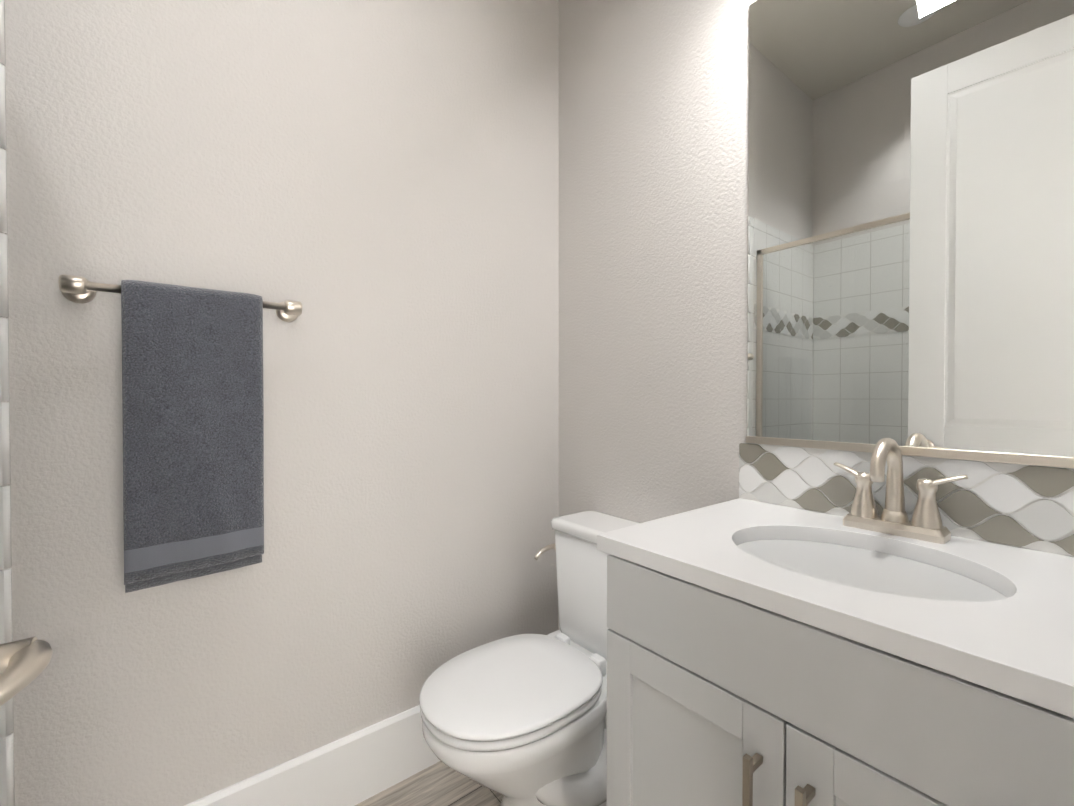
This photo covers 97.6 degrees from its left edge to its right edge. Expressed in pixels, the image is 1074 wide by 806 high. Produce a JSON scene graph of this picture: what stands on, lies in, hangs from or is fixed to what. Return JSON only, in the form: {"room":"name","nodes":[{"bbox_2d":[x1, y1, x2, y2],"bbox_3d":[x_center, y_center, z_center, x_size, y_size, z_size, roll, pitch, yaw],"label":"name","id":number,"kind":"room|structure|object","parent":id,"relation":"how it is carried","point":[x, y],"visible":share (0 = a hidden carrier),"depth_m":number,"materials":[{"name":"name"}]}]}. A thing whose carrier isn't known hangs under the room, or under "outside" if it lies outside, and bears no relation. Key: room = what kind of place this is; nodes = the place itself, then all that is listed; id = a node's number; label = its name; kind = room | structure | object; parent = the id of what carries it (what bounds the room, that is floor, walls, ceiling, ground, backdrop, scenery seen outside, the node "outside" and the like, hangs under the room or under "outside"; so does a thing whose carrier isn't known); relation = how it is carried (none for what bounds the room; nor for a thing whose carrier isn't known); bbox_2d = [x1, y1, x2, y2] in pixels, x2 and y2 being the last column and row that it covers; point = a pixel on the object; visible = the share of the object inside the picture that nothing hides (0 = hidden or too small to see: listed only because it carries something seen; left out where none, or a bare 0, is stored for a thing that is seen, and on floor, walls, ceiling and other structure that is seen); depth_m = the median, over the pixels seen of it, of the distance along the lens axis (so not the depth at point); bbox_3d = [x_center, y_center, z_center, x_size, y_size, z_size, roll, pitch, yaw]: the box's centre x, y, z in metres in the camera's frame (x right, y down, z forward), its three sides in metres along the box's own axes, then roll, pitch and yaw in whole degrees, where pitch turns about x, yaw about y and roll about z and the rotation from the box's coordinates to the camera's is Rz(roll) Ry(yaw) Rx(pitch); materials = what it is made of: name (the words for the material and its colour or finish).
{"room":"bathroom","nodes":[
{"label":"bathroom","id":0,"kind":"room"},
{"bbox_2d":[0,637,51,705],"bbox_3d":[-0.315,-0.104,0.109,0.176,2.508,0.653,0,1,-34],"label":"door handle","id":1,"kind":"object","parent":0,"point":[24,663],"depth_m":0.35,"materials":[{"name":"silver metal"}]},
{"bbox_2d":[3,0,558,805],"bbox_3d":[-0.859,-0.445,1.150,2.540,3.190,0.120,0,1,-38],"label":"wall","id":2,"kind":"structure","parent":0,"point":[371,186],"depth_m":1.25,"materials":[{"name":"white paint"}]},
{"bbox_2d":[0,0,14,805],"bbox_3d":[-1.063,0.053,0.914,0.050,2.197,0.009,0,1,-38],"label":"wall tile","id":3,"kind":"structure","parent":2,"relation":"attached to","point":[7,797],"depth_m":0.92,"materials":[{"name":"white tile"}]},
{"bbox_2d":[58,274,301,592],"bbox_3d":[-0.782,0.069,1.079,0.448,0.668,0.093,0,1,-38],"label":"towel rail","id":4,"kind":"object","parent":2,"relation":"attached to","point":[193,429],"visible":1,"depth_m":1.04,"materials":[{"name":"grey fabric"}]},
{"bbox_2d":[121,280,263,592],"bbox_3d":[-0.768,0.071,1.064,0.254,0.664,0.052,0,1,-38],"label":"towel","id":5,"kind":"object","parent":4,"relation":"hanging from","point":[193,397],"depth_m":1.04,"materials":[{"name":"grey fabric"}]},
{"bbox_2d":[184,705,439,805],"bbox_3d":[-0.476,1.048,1.382,1.432,0.200,0.014,0,1,-38],"label":"baseboard","id":6,"kind":"structure","parent":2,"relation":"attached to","point":[357,767],"depth_m":1.32,"materials":[{"name":"white paint"}]},
{"bbox_2d":[355,761,501,805],"bbox_3d":[-0.011,1.187,0.087,2.540,0.050,2.867,0,1,-38],"label":"floor","id":7,"kind":"structure","parent":0,"point":[439,783],"depth_m":1.38,"materials":[{"name":"brown wood"}]},
{"bbox_2d":[419,511,639,805],"bbox_3d":[0.039,0.764,1.292,0.722,0.769,0.467,0,1,-38],"label":"toilet","id":8,"kind":"object","parent":7,"relation":"on","point":[518,720],"visible":0.81,"depth_m":1.18,"materials":[{"name":"white ceramic"}]},
{"bbox_2d":[597,438,1073,805],"bbox_3d":[0.524,0.611,0.797,0.570,1.086,0.690,0,1,-38],"label":"bathroom vanity","id":9,"kind":"object","parent":7,"relation":"on","point":[863,653],"visible":1,"depth_m":0.66,"materials":[{"name":"grey paint"}]},
{"bbox_2d":[597,498,1073,717],"bbox_3d":[0.538,0.271,0.805,0.533,0.030,0.690,0,1,-38],"label":"countertop","id":10,"kind":"structure","parent":9,"relation":"on","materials":[{"name":"white stone"}]},
{"bbox_2d":[834,438,967,543],"bbox_3d":[0.675,0.161,0.905,0.141,0.188,0.218,0,1,-38],"label":"faucet","id":11,"kind":"object","parent":10,"relation":"on","point":[894,526],"depth_m":0.91,"materials":[{"name":"silver metal"}]},
{"bbox_2d":[558,0,1073,629],"bbox_3d":[0.603,-0.446,1.238,0.131,3.190,1.547,0,1,-38],"label":"wall","id":12,"kind":"structure","parent":0,"point":[911,231],"depth_m":1.08,"materials":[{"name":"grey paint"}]},
{"bbox_3d":[0.404,-0.434,0.175,1.515,3.190,0.120,0,1,-38],"label":"wall","id":13,"kind":"structure","parent":0,"visible":0},
{"bbox_2d":[739,442,1073,556],"bbox_3d":[0.747,0.180,0.967,0.006,0.147,0.691,0,1,-38],"label":"backsplash","id":14,"kind":"structure","parent":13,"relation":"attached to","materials":[{"name":"white tile"}]}
]}

